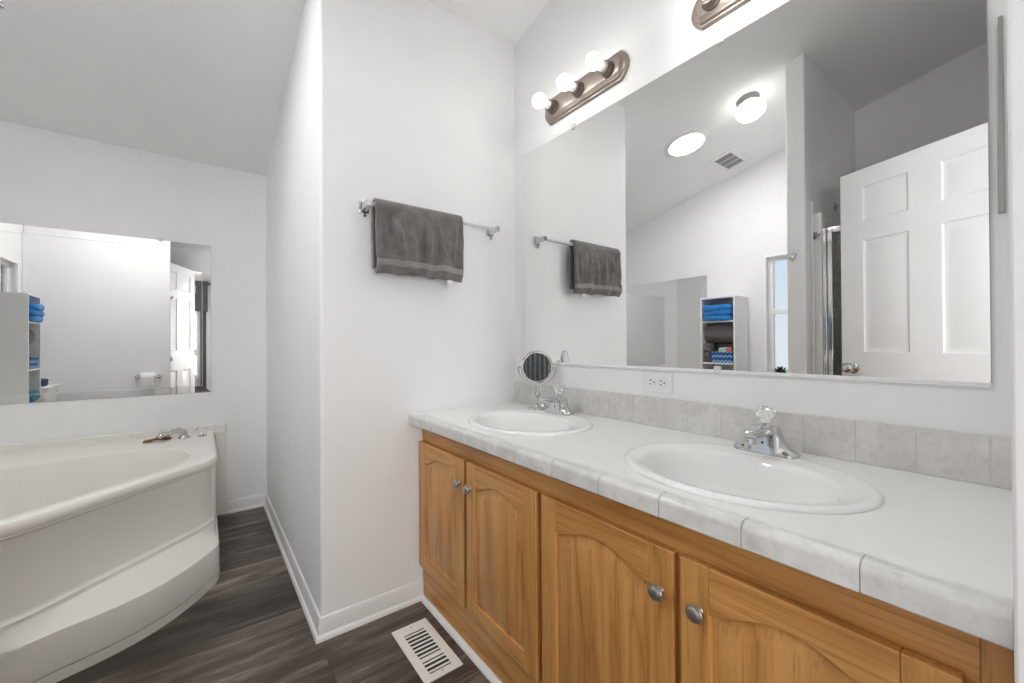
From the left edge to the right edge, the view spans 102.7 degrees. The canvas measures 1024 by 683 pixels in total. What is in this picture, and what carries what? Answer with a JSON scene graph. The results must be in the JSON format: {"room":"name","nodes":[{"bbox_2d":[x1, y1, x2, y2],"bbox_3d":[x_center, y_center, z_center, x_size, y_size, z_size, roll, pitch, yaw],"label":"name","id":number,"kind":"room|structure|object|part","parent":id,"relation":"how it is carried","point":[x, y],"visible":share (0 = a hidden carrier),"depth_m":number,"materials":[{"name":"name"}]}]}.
{"room":"bathroom","nodes":[
{"label":"bathroom","id":0,"kind":"room"},
{"bbox_2d":[0,120,266,500],"bbox_3d":[-2.401,-0.009,2.356,1.792,2.271,0.100,0,0,-37],"label":"wall","id":1,"kind":"structure","parent":0,"point":[49,179],"depth_m":2.51,"materials":[{"name":"white paint"}]},
{"bbox_2d":[0,222,210,404],"bbox_3d":[-2.470,-0.152,2.235,1.332,0.956,0.012,0,0,-37],"label":"wall mirror","id":2,"kind":"object","parent":1,"relation":"attached to","point":[84,315],"visible":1,"depth_m":2.33,"materials":[{"name":"clear glass"}]},
{"bbox_2d":[226,493,265,513],"bbox_3d":[-1.776,1.084,2.743,0.229,0.081,0.022,0,0,-37],"label":"baseboard","id":3,"kind":"structure","parent":1,"relation":"attached to","point":[255,501],"depth_m":2.73,"materials":[{"name":"white paint"}]},
{"bbox_2d":[56,507,490,682],"bbox_3d":[-0.067,1.130,-0.075,4.200,0.060,6.778,0,0,-37],"label":"floor","id":4,"kind":"structure","parent":0,"point":[251,626],"depth_m":1.51,"materials":[{"name":"brown wood"}]},
{"bbox_2d":[0,423,225,682],"bbox_3d":[-2.032,0.825,1.720,1.409,0.592,1.345,0,0,-37],"label":"bathtub","id":5,"kind":"object","parent":4,"relation":"on","point":[106,540],"visible":0.99,"depth_m":1.60,"materials":[{"name":"white plastic"}]},
{"bbox_2d":[142,436,170,442],"bbox_3d":[-2.038,0.562,2.348,0.042,0.021,0.127,-1,0,41],"label":"metal fitting","id":6,"kind":"object","parent":5,"relation":"on","point":[165,437],"visible":0.98,"depth_m":2.35,"materials":[{"name":"brown metal"}]},
{"bbox_2d":[156,426,206,438],"bbox_3d":[-1.958,0.541,2.432,0.234,0.067,0.122,0,0,-37],"label":"tub faucet","id":7,"kind":"object","parent":5,"relation":"on","point":[182,432],"visible":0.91,"depth_m":2.42,"materials":[{"name":"silver metal"}]},
{"bbox_3d":[-1.982,0.541,2.395,0.059,0.067,0.165,-1,0,30],"label":"spout","id":8,"kind":"part","parent":7,"relation":"part of","materials":[{"name":"silver metal"}]},
{"bbox_3d":[-1.882,0.565,2.483,0.052,0.018,0.052,0,0,-37],"label":"knob","id":9,"kind":"part","parent":7,"relation":"part of","materials":[{"name":"silver metal"}]},
{"bbox_3d":[-1.883,0.536,2.483,0.046,0.039,0.046,-1,0,30],"label":"knob","id":10,"kind":"part","parent":7,"relation":"part of","materials":[{"name":"white plastic"}]},
{"bbox_2d":[392,618,462,682],"bbox_3d":[-0.312,1.106,1.479,0.141,0.006,0.296,0,0,-37],"label":"floor vent","id":11,"kind":"object","parent":4,"relation":"in","point":[431,657],"visible":1,"depth_m":1.46,"materials":[{"name":"white metal"}]},
{"bbox_2d":[419,429,1014,682],"bbox_3d":[0.292,0.725,1.270,0.558,0.762,1.627,0,0,-37],"label":"vanity cabinet","id":12,"kind":"object","parent":4,"relation":"on","point":[546,579],"visible":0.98,"depth_m":0.91,"materials":[{"name":"brown wood"}]},
{"bbox_2d":[420,428,422,580],"bbox_3d":[-0.387,0.722,1.781,0.020,0.740,0.007,0,0,-37],"label":"trim","id":13,"kind":"structure","parent":12,"relation":"attached to","point":[421,429],"depth_m":1.77,"materials":[{"name":"white paint"}]},
{"bbox_3d":[-0.278,0.692,1.615,0.020,0.531,0.371,0,0,-37],"label":"door","id":14,"kind":"part","parent":12,"relation":"part of","materials":[{"name":"brown wood"}]},
{"bbox_3d":[-0.202,0.512,1.479,0.024,0.033,0.033,0,0,-37],"label":"door knob","id":15,"kind":"part","parent":12,"relation":"part of","materials":[{"name":"silver metal"}]},
{"bbox_2d":[421,596,501,682],"bbox_3d":[0.103,1.097,1.115,0.017,0.017,1.618,0,0,-37],"label":"trim","id":16,"kind":"structure","parent":12,"relation":"attached to","point":[459,640],"depth_m":1.49,"materials":[{"name":"white paint"}]},
{"bbox_3d":[-0.156,0.511,1.418,0.024,0.033,0.033,0,0,-37],"label":"door knob","id":17,"kind":"part","parent":12,"relation":"part of","materials":[{"name":"silver metal"}]},
{"bbox_3d":[-0.040,0.689,1.301,0.020,0.531,0.378,0,0,-37],"label":"door","id":18,"kind":"part","parent":12,"relation":"part of","materials":[{"name":"brown wood"}]},
{"bbox_3d":[0.208,0.686,0.973,0.020,0.531,0.396,0,0,-37],"label":"door","id":19,"kind":"part","parent":12,"relation":"part of","materials":[{"name":"brown wood"}]},
{"bbox_3d":[0.292,0.506,0.827,0.024,0.033,0.033,0,0,-37],"label":"door knob","id":20,"kind":"part","parent":12,"relation":"part of","materials":[{"name":"silver metal"}]},
{"bbox_3d":[0.341,0.505,0.762,0.024,0.033,0.033,0,0,-37],"label":"door knob","id":21,"kind":"part","parent":12,"relation":"part of","materials":[{"name":"silver metal"}]},
{"bbox_2d":[409,381,1013,650],"bbox_3d":[0.283,0.271,1.270,0.578,0.146,1.634,0,0,-37],"label":"countertop","id":22,"kind":"structure","parent":12,"relation":"on","point":[938,547],"depth_m":0.81,"materials":[{"name":"white tile"}]},
{"bbox_2d":[468,409,592,435],"bbox_3d":[0.062,0.365,1.542,0.424,0.144,0.514,0,0,-37],"label":"sink","id":23,"kind":"object","parent":22,"relation":"in","point":[516,421],"visible":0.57,"depth_m":1.64,"materials":[{"name":"white ceramic"}]},
{"bbox_2d":[518,351,555,410],"bbox_3d":[0.111,0.172,1.824,0.156,0.263,0.082,0,0,-23],"label":"makeup mirror","id":24,"kind":"object","parent":22,"relation":"on","point":[536,366],"visible":0.95,"depth_m":1.82,"materials":[{"name":"silver metal"}]},
{"bbox_3d":[0.112,0.244,1.824,0.028,0.096,0.028,0,0,-37],"label":"stem","id":25,"kind":"part","parent":24,"relation":"part of","materials":[{"name":"silver metal"}]},
{"bbox_2d":[522,352,551,381],"bbox_3d":[0.111,0.114,1.818,0.131,0.131,0.003,0,0,-3],"label":"mirror glass","id":26,"kind":"object","parent":24,"relation":"attached to","point":[536,366],"depth_m":1.82,"materials":[{"name":"silver mirror"}]},
{"bbox_2d":[538,384,573,415],"bbox_3d":[0.162,0.235,1.674,0.129,0.121,0.153,0,0,-37],"label":"faucet","id":27,"kind":"object","parent":22,"relation":"on","point":[558,404],"visible":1,"depth_m":1.67,"materials":[{"name":"silver metal"}]},
{"bbox_3d":[0.150,0.239,1.664,0.098,0.027,0.038,0,0,-37],"label":"spout","id":28,"kind":"part","parent":27,"relation":"part of","materials":[{"name":"silver metal"}]},
{"bbox_3d":[0.193,0.198,1.697,0.045,0.042,0.045,-1,0,30],"label":"knob","id":29,"kind":"part","parent":27,"relation":"part of","materials":[{"name":"white plastic"}]},
{"bbox_2d":[625,442,883,513],"bbox_3d":[0.509,0.359,0.939,0.424,0.144,0.514,0,0,-37],"label":"sink","id":30,"kind":"object","parent":22,"relation":"in","point":[724,473],"visible":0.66,"depth_m":0.97,"materials":[{"name":"white ceramic"}]},
{"bbox_2d":[733,406,800,459],"bbox_3d":[0.632,0.229,1.047,0.129,0.121,0.153,0,0,-37],"label":"faucet","id":31,"kind":"object","parent":22,"relation":"on","point":[765,438],"visible":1,"depth_m":1.04,"materials":[{"name":"silver metal"}]},
{"bbox_3d":[0.619,0.233,1.038,0.098,0.027,0.038,0,0,-37],"label":"spout","id":32,"kind":"part","parent":31,"relation":"part of","materials":[{"name":"silver metal"}]},
{"bbox_3d":[0.662,0.192,1.071,0.045,0.042,0.045,0,0,-15],"label":"knob","id":33,"kind":"part","parent":31,"relation":"part of","materials":[{"name":"white plastic"}]},
{"bbox_3d":[0.449,0.682,0.655,0.020,0.531,0.372,0,0,-37],"label":"door","id":34,"kind":"part","parent":12,"relation":"part of","materials":[{"name":"brown wood"}]},
{"bbox_2d":[0,0,549,175],"bbox_3d":[-0.082,-1.573,-0.061,4.300,0.852,6.818,0,0,-37],"label":"ceiling","id":35,"kind":"structure","parent":0,"point":[204,81],"depth_m":1.95,"materials":[{"name":"white paint"}]},
{"bbox_2d":[266,0,515,616],"bbox_3d":[-0.831,-0.204,2.534,1.027,2.644,1.716,0,0,-37],"label":"wall","id":36,"kind":"structure","parent":0,"point":[409,102],"depth_m":1.75,"materials":[{"name":"white paint"}]},
{"bbox_2d":[263,493,320,642],"bbox_3d":[-1.205,1.078,2.162,0.022,0.081,1.638,0,0,-37],"label":"baseboard","id":37,"kind":"structure","parent":36,"relation":"attached to","point":[312,615],"depth_m":1.89,"materials":[{"name":"white paint"}]},
{"bbox_2d":[316,579,423,643],"bbox_3d":[-0.550,1.071,1.645,0.443,0.081,0.022,0,0,-37],"label":"baseboard","id":38,"kind":"structure","parent":36,"relation":"attached to","point":[341,621],"depth_m":1.63,"materials":[{"name":"white paint"}]},
{"bbox_2d":[359,199,499,239],"bbox_3d":[-0.330,-0.527,1.794,0.647,0.063,0.074,0,0,-37],"label":"towel bar","id":39,"kind":"object","parent":36,"relation":"attached to","point":[364,206],"visible":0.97,"depth_m":1.86,"materials":[{"name":"silver metal"}]},
{"bbox_3d":[-0.572,-0.527,1.611,0.040,0.063,0.074,0,0,-37],"label":"post","id":40,"kind":"part","parent":39,"relation":"part of","materials":[{"name":"silver metal"}]},
{"bbox_2d":[371,198,463,284],"bbox_3d":[-0.377,-0.404,1.705,0.393,0.317,0.094,0,0,-37],"label":"towel","id":41,"kind":"object","parent":39,"relation":"hanging from","point":[410,240],"visible":1,"depth_m":1.68,"materials":[{"name":"grey fabric"}]},
{"bbox_3d":[-0.315,-0.537,1.774,0.601,0.019,0.019,0,0,-37],"label":"rail","id":42,"kind":"part","parent":39,"relation":"part of","materials":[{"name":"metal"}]},
{"bbox_3d":[-0.088,-0.527,1.977,0.040,0.063,0.074,0,0,-37],"label":"post","id":43,"kind":"part","parent":39,"relation":"part of","materials":[{"name":"silver metal"}]},
{"bbox_2d":[514,0,1011,437],"bbox_3d":[0.568,-0.405,1.455,0.100,3.019,1.797,0,0,-37],"label":"wall","id":44,"kind":"structure","parent":0,"point":[657,36],"depth_m":1.36,"materials":[{"name":"white paint"}]},
{"bbox_2d":[532,50,628,124],"bbox_3d":[0.244,-1.052,1.681,0.141,0.116,0.466,0,0,-37],"label":"vanity light bar","id":45,"kind":"object","parent":44,"relation":"attached to","point":[602,76],"visible":1,"depth_m":1.65,"materials":[{"name":"brown metal"}]},
{"bbox_3d":[0.120,-1.047,1.781,0.064,0.061,0.061,0,0,-37],"label":"bulb","id":46,"kind":"part","parent":45,"relation":"part of","materials":[{"name":"white glass"}]},
{"bbox_3d":[0.151,-1.047,1.804,0.027,0.035,0.035,0,0,-37],"label":"bulb","id":47,"kind":"part","parent":45,"relation":"part of","materials":[{"name":"white glass"}]},
{"bbox_3d":[0.214,-1.048,1.657,0.064,0.061,0.061,0,0,-37],"label":"bulb","id":48,"kind":"part","parent":45,"relation":"part of","materials":[{"name":"white glass"}]},
{"bbox_3d":[0.244,-1.048,1.681,0.027,0.035,0.035,0,0,-37],"label":"bulb","id":49,"kind":"part","parent":45,"relation":"part of","materials":[{"name":"white glass"}]},
{"bbox_3d":[0.307,-1.050,1.534,0.064,0.061,0.061,0,0,-37],"label":"bulb","id":50,"kind":"part","parent":45,"relation":"part of","materials":[{"name":"white glass"}]},
{"bbox_3d":[0.338,-1.050,1.557,0.027,0.035,0.035,0,0,-37],"label":"bulb","id":51,"kind":"part","parent":45,"relation":"part of","materials":[{"name":"white glass"}]},
{"bbox_2d":[643,372,672,393],"bbox_3d":[0.511,0.144,1.440,0.009,0.071,0.115,0,0,-37],"label":"electrical outlet","id":52,"kind":"object","parent":44,"relation":"attached to","point":[657,382],"visible":1,"depth_m":1.44,"materials":[{"name":"white plastic"}]},
{"bbox_2d":[649,378,655,386],"bbox_3d":[0.498,0.145,1.454,0.003,0.033,0.027,0,0,-37],"label":"receptacle","id":53,"kind":"object","parent":52,"relation":"attached to","point":[652,381],"depth_m":1.45,"materials":[{"name":"white plastic"}]},
{"bbox_2d":[659,378,665,387],"bbox_3d":[0.522,0.144,1.422,0.003,0.033,0.027,0,0,-37],"label":"receptacle","id":54,"kind":"object","parent":52,"relation":"attached to","point":[662,381],"depth_m":1.42,"materials":[{"name":"white plastic"}]},
{"bbox_2d":[691,0,749,29],"bbox_3d":[0.675,-1.058,1.111,0.141,0.116,0.466,0,0,-37],"label":"vanity light bar","id":55,"kind":"object","parent":44,"relation":"attached to","point":[705,13],"visible":1,"depth_m":1.26,"materials":[{"name":"brown metal"}]},
{"bbox_2d":[523,0,991,387],"bbox_3d":[0.514,-0.420,1.433,0.014,1.041,1.508,0,0,-37],"label":"wall mirror","id":56,"kind":"object","parent":44,"relation":"attached to","point":[806,193],"visible":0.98,"depth_m":1.11,"materials":[{"name":"clear glass"}]},
{"bbox_2d":[515,381,1011,488],"bbox_3d":[0.509,0.247,1.442,0.009,0.100,1.632,0,0,-37],"label":"backsplash","id":57,"kind":"structure","parent":44,"relation":"attached to","point":[963,456],"depth_m":1.03,"materials":[{"name":"grey tile"}]},
{"bbox_2d":[996,15,1005,213],"bbox_3d":[0.979,-0.454,0.820,0.010,0.394,0.010,0,0,-37],"label":"metal strip","id":58,"kind":"object","parent":44,"relation":"attached to","point":[1000,19],"visible":1,"depth_m":0.82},
{"bbox_3d":[0.013,-0.400,-0.024,2.770,3.000,0.110,0,0,-37],"label":"wall","id":59,"kind":"structure","parent":0,"visible":0},
{"bbox_2d":[1006,0,1023,682],"bbox_3d":[0.250,0.076,0.148,0.789,2.046,0.116,0,0,-37],"label":"door frame","id":60,"kind":"structure","parent":59,"relation":"attached to","point":[1014,9],"depth_m":0.42,"materials":[{"name":"white paint"}]},
{"bbox_3d":[-1.174,-0.300,0.264,1.024,2.815,0.097,0,0,-37],"label":"wall","id":61,"kind":"structure","parent":0,"visible":0},
{"bbox_2d":[0,1,5,13],"bbox_3d":[-0.767,-0.498,0.597,0.026,0.051,0.061,0,0,-37],"label":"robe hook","id":62,"kind":"object","parent":61,"relation":"attached to","point":[2,5],"visible":1,"depth_m":0.62,"materials":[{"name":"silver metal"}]}
]}

